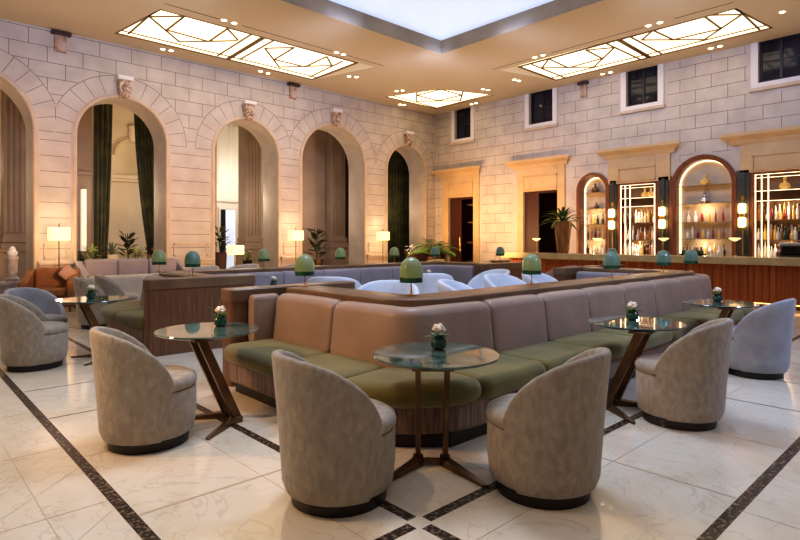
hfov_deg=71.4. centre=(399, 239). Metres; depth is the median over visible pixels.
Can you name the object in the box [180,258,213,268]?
trim
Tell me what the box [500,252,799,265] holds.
countertop
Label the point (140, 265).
cushion
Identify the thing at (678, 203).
shelf
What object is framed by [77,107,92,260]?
wall pier
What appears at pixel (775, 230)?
bottle
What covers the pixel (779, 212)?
bottle
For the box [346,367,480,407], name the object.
seat cushion
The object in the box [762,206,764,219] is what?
bottle
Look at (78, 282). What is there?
barrel chair
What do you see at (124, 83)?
trim
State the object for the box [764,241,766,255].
bottle
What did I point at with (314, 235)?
potted plant
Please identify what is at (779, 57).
window
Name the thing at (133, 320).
seat cushion
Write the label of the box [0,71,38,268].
trim
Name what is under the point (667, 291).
cushion
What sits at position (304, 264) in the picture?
dome lamp
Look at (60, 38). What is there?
wall light
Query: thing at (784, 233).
bottle
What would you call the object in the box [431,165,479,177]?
trim
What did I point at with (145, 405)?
barrel chair
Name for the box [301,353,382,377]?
seat cushion
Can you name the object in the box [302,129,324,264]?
wall pier
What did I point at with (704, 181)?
decanter
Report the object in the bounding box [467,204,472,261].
shelving
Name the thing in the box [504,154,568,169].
trim
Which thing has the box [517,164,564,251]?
trim
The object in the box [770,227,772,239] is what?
bottle
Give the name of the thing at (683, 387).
barrel chair
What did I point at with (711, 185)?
shelf
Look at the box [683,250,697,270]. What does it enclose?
dome lamp
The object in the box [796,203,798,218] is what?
bottle
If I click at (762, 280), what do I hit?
bar counter
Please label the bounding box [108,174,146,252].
trim
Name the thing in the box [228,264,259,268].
barrel chair
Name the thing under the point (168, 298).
banquette
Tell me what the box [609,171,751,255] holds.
trim
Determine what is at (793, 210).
bottle
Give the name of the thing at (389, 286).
barrel chair
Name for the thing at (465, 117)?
window
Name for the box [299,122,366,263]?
trim
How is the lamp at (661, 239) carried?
on the bar counter at (762, 280)
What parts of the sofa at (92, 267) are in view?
arm, arm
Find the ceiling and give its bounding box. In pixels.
[0,0,799,114]
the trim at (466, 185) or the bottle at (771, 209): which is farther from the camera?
the trim at (466, 185)
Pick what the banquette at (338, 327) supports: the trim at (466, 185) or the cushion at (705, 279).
the cushion at (705, 279)
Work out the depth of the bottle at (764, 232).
13.43 m
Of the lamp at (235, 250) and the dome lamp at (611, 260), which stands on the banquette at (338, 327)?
the dome lamp at (611, 260)
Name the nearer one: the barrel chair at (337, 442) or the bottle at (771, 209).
the barrel chair at (337, 442)
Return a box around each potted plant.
[79,244,107,261]
[107,242,126,259]
[117,230,140,258]
[123,245,146,258]
[215,226,230,268]
[239,249,257,263]
[305,228,327,264]
[405,245,415,257]
[406,238,458,260]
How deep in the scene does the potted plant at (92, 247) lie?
12.98 m
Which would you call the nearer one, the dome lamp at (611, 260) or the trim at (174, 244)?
the dome lamp at (611, 260)
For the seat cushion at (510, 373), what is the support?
on the banquette at (338, 327)
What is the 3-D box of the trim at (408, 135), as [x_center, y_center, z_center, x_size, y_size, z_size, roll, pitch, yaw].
[0.338,-3.654,20.160,0.360,0.543,0.279,0,0,-43]
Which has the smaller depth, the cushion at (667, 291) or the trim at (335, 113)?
the cushion at (667, 291)
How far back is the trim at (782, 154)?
13.24 m
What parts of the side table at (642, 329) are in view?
post, post, mounting plate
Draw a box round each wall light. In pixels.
[50,29,71,53]
[287,82,299,99]
[577,81,588,97]
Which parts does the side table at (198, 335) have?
mounting plate, post, post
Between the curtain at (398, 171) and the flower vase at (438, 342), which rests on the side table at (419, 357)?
the flower vase at (438, 342)
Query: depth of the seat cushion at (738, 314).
7.67 m
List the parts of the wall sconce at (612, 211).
lamp shade, lamp shade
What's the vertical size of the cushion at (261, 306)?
0.485 m
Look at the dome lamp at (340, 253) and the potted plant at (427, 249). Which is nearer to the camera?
the dome lamp at (340, 253)
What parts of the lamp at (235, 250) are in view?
lamp shade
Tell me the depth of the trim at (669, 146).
15.40 m
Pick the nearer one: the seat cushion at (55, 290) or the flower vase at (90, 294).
the flower vase at (90, 294)
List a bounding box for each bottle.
[637,212,640,222]
[691,226,693,238]
[722,208,724,221]
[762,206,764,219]
[763,228,766,239]
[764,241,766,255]
[770,203,772,219]
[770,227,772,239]
[773,225,776,239]
[773,244,776,256]
[774,208,777,219]
[776,227,780,239]
[778,209,781,219]
[782,208,786,218]
[783,228,786,239]
[787,223,789,239]
[788,202,789,218]
[790,227,793,239]
[792,205,794,218]
[793,227,796,239]
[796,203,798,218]
[797,228,799,239]
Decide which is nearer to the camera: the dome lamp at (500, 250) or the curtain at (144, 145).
the dome lamp at (500, 250)
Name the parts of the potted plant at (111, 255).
pot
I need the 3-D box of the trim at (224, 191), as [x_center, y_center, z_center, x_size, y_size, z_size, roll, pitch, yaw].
[-6.690,-1.930,21.829,1.800,6.700,0.150,0,0,-43]
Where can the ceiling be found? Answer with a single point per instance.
(401, 58)
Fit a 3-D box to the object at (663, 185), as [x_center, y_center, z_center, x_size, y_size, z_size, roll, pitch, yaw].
[7.068,-0.645,15.006,0.230,2.130,0.260,0,0,-43]
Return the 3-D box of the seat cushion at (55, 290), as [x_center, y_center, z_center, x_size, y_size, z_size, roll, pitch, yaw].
[-6.963,1.025,11.073,0.640,0.150,0.670,0,0,-23]
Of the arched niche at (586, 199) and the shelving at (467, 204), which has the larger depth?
the shelving at (467, 204)
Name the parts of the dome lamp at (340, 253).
lamp shade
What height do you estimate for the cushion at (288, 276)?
0.470 m
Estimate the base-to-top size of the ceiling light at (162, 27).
0.050 m
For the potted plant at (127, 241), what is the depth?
16.76 m
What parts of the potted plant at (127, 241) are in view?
stem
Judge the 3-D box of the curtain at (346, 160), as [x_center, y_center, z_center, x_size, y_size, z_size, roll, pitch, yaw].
[-2.036,-1.530,21.563,0.778,5.300,0.170,0,0,-43]
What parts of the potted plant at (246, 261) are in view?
pot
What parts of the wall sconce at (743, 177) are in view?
lamp shade, lamp shade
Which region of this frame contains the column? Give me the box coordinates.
[78,189,88,263]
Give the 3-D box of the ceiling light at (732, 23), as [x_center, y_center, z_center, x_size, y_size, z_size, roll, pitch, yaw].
[5.669,-4.805,14.152,2.099,0.050,6.139,0,0,-43]
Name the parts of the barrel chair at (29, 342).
seat, seat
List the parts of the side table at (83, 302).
post, post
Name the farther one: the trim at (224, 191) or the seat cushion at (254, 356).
the trim at (224, 191)
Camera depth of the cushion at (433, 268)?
11.84 m
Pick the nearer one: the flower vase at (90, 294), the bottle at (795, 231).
the flower vase at (90, 294)
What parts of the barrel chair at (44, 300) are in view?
seat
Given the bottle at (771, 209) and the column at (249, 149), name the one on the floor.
the column at (249, 149)
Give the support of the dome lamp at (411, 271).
on the banquette at (338, 327)
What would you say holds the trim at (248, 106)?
attached to the wall at (192, 99)
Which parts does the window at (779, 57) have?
sill, pane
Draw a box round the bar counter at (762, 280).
[500,252,799,309]
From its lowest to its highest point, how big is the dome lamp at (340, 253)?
0.332 m
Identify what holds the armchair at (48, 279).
on the floor
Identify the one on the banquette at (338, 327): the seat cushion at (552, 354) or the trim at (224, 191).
the seat cushion at (552, 354)
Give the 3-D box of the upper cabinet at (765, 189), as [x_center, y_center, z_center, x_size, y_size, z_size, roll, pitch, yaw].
[9.450,-0.580,12.893,0.430,2.200,2.260,0,0,-43]
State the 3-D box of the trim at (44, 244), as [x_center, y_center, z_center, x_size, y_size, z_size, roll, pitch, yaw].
[-7.852,0.255,12.696,0.460,0.330,0.020,0,0,-43]
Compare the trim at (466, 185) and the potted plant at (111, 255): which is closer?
the potted plant at (111, 255)
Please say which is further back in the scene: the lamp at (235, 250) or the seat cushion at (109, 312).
the lamp at (235, 250)
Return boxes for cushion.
[35,267,66,286]
[35,286,65,295]
[58,265,76,280]
[84,259,116,275]
[100,300,143,322]
[116,310,143,330]
[117,258,147,274]
[148,258,176,273]
[224,339,326,376]
[236,271,282,285]
[248,293,278,340]
[273,293,341,352]
[282,270,323,283]
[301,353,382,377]
[322,268,359,282]
[330,301,493,367]
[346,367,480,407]
[358,267,391,284]
[391,266,399,279]
[422,265,444,272]
[444,265,474,284]
[453,354,545,397]
[483,294,547,352]
[499,341,592,371]
[537,289,590,340]
[552,331,631,359]
[576,271,627,278]
[580,285,625,330]
[594,328,672,349]
[617,281,656,317]
[647,278,681,315]
[652,316,699,340]
[659,311,719,324]
[673,276,703,310]
[685,307,743,321]
[694,273,712,298]
[741,308,753,317]
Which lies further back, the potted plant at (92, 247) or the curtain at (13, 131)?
the curtain at (13, 131)
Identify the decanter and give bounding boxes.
[591,183,598,191]
[641,188,646,196]
[647,187,653,196]
[700,175,709,184]
[700,192,709,202]
[779,177,790,189]
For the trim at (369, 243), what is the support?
attached to the wall at (192, 99)
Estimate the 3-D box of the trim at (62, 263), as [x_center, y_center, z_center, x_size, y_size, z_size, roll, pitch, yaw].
[-7.811,0.905,12.652,0.700,0.830,0.140,0,0,-43]
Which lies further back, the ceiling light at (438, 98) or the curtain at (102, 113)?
the ceiling light at (438, 98)
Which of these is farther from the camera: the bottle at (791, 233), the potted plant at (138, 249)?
the potted plant at (138, 249)
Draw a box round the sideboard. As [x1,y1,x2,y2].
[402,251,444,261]
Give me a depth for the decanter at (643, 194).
15.52 m
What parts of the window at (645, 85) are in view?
sill, pane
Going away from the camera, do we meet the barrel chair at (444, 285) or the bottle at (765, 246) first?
the barrel chair at (444, 285)
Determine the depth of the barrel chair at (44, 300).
7.09 m
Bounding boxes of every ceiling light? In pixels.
[115,9,372,79]
[386,89,492,108]
[501,8,772,80]
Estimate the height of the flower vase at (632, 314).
0.172 m
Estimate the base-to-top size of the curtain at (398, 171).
5.580 m
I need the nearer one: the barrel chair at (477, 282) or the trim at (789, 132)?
the barrel chair at (477, 282)
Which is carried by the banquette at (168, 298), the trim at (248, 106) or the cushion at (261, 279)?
the cushion at (261, 279)
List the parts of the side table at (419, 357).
post, mounting plate, post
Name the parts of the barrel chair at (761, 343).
seat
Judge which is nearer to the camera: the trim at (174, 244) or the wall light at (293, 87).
the trim at (174, 244)
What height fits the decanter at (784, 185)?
0.322 m
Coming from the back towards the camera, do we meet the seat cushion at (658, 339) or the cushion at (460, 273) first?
the cushion at (460, 273)
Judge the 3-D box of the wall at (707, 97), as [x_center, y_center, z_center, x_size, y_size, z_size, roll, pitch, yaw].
[7.595,-1.870,14.916,0.422,6.620,17.850,0,0,-43]
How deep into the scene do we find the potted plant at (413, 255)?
18.85 m
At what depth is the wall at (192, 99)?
14.87 m
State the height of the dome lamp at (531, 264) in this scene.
0.332 m
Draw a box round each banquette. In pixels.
[100,261,521,356]
[221,265,753,447]
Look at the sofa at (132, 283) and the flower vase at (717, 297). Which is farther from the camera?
the sofa at (132, 283)
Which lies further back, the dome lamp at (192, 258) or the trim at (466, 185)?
the trim at (466, 185)
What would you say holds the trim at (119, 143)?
attached to the wall at (126, 163)
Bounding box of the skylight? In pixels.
[329,0,553,39]
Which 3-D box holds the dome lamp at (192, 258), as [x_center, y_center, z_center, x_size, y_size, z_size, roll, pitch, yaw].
[-2.835,0.314,7.612,0.204,0.332,0.204,0,0,-43]
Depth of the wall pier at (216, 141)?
17.89 m
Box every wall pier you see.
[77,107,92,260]
[215,141,216,251]
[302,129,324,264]
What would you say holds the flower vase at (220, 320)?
on the side table at (198, 335)
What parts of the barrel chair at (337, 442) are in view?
seat, seat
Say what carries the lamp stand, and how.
on the floor
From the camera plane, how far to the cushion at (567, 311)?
5.62 m
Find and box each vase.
[82,284,97,298]
[206,305,229,326]
[266,276,276,284]
[421,323,448,349]
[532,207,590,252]
[624,301,646,320]
[712,287,723,301]
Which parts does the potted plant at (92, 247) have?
stem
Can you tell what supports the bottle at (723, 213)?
on the arched niche at (687, 190)
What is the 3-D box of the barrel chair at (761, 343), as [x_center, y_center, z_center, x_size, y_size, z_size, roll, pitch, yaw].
[3.768,1.008,5.887,0.640,0.825,0.692,0,0,-39]
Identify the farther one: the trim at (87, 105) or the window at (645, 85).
the window at (645, 85)
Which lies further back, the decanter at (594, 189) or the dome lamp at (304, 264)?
the decanter at (594, 189)
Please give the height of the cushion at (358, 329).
0.505 m
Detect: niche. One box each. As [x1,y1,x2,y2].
[108,105,146,258]
[576,173,609,252]
[671,154,736,255]
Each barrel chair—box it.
[0,294,68,371]
[3,287,67,322]
[73,277,120,328]
[89,326,196,454]
[94,274,138,301]
[186,265,219,269]
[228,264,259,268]
[271,349,395,517]
[306,276,361,288]
[358,280,418,293]
[413,273,453,293]
[437,279,472,291]
[467,269,509,288]
[483,273,525,287]
[486,347,611,509]
[522,273,557,283]
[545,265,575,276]
[635,318,733,431]
[728,298,796,379]
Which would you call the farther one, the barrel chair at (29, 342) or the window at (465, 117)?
the window at (465, 117)
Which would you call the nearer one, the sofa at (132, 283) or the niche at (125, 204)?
the sofa at (132, 283)
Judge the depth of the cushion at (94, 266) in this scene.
12.59 m
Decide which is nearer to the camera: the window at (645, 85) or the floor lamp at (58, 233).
the floor lamp at (58, 233)
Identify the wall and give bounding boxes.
[0,18,434,270]
[0,89,262,258]
[435,42,799,262]
[462,192,556,261]
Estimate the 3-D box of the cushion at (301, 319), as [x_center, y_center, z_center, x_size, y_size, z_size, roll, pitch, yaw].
[-0.863,0.777,5.240,0.242,0.505,0.950,0,0,-43]
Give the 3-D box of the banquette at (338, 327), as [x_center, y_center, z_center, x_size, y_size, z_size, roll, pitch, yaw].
[1.884,0.950,7.011,7.716,0.940,2.858,0,0,-43]
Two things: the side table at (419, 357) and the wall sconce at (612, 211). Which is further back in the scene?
the wall sconce at (612, 211)
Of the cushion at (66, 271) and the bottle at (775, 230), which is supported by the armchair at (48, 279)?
the cushion at (66, 271)
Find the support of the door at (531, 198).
in the wall at (707, 97)
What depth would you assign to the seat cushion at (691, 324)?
6.51 m
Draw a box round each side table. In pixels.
[54,296,128,365]
[153,322,258,439]
[373,342,499,486]
[587,316,686,424]
[680,299,760,318]
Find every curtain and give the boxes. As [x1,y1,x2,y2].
[0,90,25,280]
[94,104,112,258]
[134,113,153,253]
[345,153,348,245]
[388,150,408,262]
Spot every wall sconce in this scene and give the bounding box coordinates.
[608,181,615,248]
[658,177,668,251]
[737,170,748,255]
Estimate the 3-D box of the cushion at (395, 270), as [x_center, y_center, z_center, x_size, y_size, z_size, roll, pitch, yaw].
[0.102,0.765,11.372,0.818,0.470,0.170,0,0,-43]
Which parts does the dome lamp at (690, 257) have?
lamp shade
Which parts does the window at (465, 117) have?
sill, pane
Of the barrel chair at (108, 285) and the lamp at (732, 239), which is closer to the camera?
the barrel chair at (108, 285)
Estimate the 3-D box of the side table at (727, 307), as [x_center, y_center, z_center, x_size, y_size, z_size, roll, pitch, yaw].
[3.685,1.070,6.370,0.803,0.700,0.886,0,0,-15]
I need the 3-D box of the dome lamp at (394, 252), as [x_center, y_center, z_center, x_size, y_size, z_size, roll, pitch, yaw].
[-0.120,0.314,11.855,0.204,0.332,0.204,0,0,-43]
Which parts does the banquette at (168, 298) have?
seat, rail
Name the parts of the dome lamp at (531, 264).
lamp shade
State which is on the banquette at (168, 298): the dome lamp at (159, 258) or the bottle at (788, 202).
the dome lamp at (159, 258)
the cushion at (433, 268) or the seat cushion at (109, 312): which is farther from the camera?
the cushion at (433, 268)
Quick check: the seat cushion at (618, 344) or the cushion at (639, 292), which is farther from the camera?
the cushion at (639, 292)
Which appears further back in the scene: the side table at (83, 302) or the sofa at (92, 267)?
the sofa at (92, 267)
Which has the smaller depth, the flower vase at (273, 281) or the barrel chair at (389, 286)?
the barrel chair at (389, 286)
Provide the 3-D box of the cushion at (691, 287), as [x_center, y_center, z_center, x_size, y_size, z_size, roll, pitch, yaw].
[4.124,0.777,8.025,0.830,0.505,0.242,0,0,-43]
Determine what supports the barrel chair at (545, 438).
on the floor
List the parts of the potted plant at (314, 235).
stem, pot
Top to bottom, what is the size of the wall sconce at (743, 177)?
2.130 m
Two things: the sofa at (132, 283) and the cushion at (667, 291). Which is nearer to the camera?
the cushion at (667, 291)
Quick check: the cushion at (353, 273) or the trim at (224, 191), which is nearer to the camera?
the cushion at (353, 273)
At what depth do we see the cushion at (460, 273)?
11.53 m
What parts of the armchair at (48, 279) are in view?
arm, frame, arm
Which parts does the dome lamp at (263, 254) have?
lamp shade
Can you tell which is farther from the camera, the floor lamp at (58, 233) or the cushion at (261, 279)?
the floor lamp at (58, 233)
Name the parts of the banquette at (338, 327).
seat, rail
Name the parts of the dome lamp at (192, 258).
lamp shade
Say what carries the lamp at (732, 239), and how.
on the bar counter at (762, 280)
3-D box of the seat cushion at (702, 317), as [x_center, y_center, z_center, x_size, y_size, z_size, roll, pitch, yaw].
[3.748,1.048,7.197,0.834,0.171,0.586,0,0,-43]
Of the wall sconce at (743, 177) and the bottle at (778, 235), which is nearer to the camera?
the bottle at (778, 235)
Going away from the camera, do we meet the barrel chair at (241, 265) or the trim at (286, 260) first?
the barrel chair at (241, 265)
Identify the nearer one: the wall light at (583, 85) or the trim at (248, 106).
the trim at (248, 106)
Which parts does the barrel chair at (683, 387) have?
seat, seat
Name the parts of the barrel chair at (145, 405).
seat, seat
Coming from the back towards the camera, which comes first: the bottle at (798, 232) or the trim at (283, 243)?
the trim at (283, 243)
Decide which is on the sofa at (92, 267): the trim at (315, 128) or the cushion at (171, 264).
the cushion at (171, 264)
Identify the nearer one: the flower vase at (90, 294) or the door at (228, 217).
the flower vase at (90, 294)
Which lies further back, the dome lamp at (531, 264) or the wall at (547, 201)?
the wall at (547, 201)
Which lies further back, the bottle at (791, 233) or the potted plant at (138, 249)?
the potted plant at (138, 249)
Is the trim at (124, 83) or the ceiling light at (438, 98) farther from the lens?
the ceiling light at (438, 98)
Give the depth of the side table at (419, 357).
3.39 m
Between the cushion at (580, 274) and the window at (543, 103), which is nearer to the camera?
the cushion at (580, 274)
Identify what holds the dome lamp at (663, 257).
on the banquette at (338, 327)
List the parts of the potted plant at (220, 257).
stem, pot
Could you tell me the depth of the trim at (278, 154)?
15.84 m
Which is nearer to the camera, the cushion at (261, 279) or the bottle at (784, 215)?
the cushion at (261, 279)
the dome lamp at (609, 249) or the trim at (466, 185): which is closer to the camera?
the dome lamp at (609, 249)
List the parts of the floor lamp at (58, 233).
lamp shade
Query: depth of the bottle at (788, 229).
13.08 m
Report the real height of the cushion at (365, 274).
0.470 m
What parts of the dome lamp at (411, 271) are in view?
lamp shade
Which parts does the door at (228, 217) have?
pane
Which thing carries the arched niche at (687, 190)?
attached to the wall at (707, 97)
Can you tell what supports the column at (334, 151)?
on the floor
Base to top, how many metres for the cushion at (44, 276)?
0.440 m
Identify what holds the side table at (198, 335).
on the floor
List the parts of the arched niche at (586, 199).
panel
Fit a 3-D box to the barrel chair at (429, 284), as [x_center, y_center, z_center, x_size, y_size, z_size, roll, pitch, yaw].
[0.458,0.966,9.078,0.832,0.908,0.900,0,0,-7]
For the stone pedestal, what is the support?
on the floor
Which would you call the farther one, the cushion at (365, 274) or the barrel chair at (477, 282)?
the cushion at (365, 274)
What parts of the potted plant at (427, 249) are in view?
pot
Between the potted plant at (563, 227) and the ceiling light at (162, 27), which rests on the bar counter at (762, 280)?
the potted plant at (563, 227)
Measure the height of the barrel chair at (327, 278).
0.908 m
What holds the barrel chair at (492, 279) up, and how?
on the floor
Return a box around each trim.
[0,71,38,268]
[38,261,73,267]
[44,244,66,258]
[72,94,169,267]
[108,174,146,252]
[112,136,128,154]
[116,74,133,99]
[128,124,134,142]
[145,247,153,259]
[173,243,207,255]
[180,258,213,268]
[211,116,280,266]
[217,124,237,251]
[217,125,237,202]
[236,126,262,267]
[242,100,256,120]
[280,256,298,266]
[283,243,296,253]
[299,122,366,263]
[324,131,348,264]
[330,108,342,126]
[366,254,387,263]
[369,243,382,251]
[385,143,426,262]
[403,131,413,146]
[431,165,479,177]
[442,174,479,261]
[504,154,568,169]
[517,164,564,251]
[595,140,678,159]
[608,153,670,184]
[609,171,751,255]
[719,125,799,145]
[740,138,799,172]
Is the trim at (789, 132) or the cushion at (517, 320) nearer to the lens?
the cushion at (517, 320)
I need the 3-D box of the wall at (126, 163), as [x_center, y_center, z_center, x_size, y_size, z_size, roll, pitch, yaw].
[-7.945,-2.180,20.829,23.200,7.200,0.100,0,0,-43]
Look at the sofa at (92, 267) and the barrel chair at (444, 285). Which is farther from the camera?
the sofa at (92, 267)
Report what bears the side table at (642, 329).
on the floor
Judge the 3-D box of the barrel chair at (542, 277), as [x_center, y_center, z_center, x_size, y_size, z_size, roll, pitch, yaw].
[2.403,0.966,8.921,0.900,0.908,0.832,0,0,41]
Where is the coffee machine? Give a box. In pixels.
[779,243,799,256]
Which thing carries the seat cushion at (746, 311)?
on the banquette at (338, 327)
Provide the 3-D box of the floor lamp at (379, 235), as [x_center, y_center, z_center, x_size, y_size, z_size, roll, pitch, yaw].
[-0.582,0.515,18.947,0.400,1.810,0.280,0,0,-43]
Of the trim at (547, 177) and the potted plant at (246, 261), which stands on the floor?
the potted plant at (246, 261)
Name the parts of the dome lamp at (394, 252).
lamp shade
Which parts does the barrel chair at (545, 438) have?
seat, seat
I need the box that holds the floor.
[0,307,799,539]
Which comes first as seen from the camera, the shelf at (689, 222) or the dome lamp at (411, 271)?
the dome lamp at (411, 271)
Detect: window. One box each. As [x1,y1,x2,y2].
[449,106,474,145]
[523,87,557,131]
[618,63,665,114]
[748,33,799,92]
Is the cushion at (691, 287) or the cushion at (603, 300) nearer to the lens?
the cushion at (603, 300)
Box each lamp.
[47,223,70,266]
[152,250,166,271]
[184,251,200,274]
[227,245,243,265]
[258,249,269,267]
[288,227,303,261]
[295,254,314,286]
[335,248,345,264]
[376,229,389,239]
[390,247,398,262]
[399,257,422,295]
[431,247,439,256]
[496,247,504,255]
[522,254,541,284]
[603,252,619,277]
[607,248,616,252]
[655,250,670,272]
[658,238,668,249]
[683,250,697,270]
[728,238,740,255]
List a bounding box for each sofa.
[75,258,187,278]
[87,273,156,299]
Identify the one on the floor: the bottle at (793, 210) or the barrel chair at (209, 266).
the barrel chair at (209, 266)
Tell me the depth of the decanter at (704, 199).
14.38 m
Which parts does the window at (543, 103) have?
sill, pane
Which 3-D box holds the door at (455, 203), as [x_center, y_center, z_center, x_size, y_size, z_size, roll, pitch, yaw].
[2.594,-0.065,20.569,0.782,2.970,1.340,0,0,-43]
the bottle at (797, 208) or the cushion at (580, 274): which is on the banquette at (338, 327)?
the cushion at (580, 274)
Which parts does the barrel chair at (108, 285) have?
seat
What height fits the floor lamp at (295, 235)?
1.810 m
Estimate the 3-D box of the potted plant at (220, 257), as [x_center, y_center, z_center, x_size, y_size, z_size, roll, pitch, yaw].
[-5.418,0.454,16.834,0.685,1.932,0.736,0,0,-43]
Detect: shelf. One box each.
[677,202,730,204]
[679,183,730,187]
[689,222,718,222]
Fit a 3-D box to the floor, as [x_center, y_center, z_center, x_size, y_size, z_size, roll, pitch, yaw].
[-0.648,1.469,11.909,21.700,0.102,24.700,0,0,-43]
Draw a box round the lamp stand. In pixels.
[490,260,510,262]
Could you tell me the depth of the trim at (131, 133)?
18.98 m
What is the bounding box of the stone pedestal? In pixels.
[0,246,19,293]
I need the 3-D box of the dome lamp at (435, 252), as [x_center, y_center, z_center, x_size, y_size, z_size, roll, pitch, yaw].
[0.787,0.314,12.496,0.204,0.332,0.204,0,0,-43]
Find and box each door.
[218,207,237,268]
[450,197,472,261]
[525,190,556,251]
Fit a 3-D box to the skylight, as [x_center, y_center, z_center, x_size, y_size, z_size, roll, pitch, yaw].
[0.501,-5.133,6.280,12.500,0.015,11.700,0,0,-43]
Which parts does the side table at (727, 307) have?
post, mounting plate, post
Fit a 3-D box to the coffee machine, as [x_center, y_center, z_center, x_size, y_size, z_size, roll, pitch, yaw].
[8.905,0.240,12.493,0.432,0.360,0.620,0,0,-43]
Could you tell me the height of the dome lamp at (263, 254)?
0.332 m
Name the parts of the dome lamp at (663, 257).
lamp shade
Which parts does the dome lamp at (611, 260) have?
lamp shade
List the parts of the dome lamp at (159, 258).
lamp shade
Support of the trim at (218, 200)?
attached to the wall at (126, 163)
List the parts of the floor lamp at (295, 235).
lamp shade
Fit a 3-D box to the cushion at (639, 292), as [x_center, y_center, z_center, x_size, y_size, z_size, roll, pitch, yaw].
[2.896,0.777,6.879,0.830,0.505,0.242,0,0,-43]
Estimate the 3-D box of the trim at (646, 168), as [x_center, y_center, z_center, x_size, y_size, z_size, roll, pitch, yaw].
[6.646,-1.980,15.569,0.081,0.740,1.740,0,0,-43]
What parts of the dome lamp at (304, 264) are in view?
lamp shade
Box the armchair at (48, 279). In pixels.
[18,267,79,311]

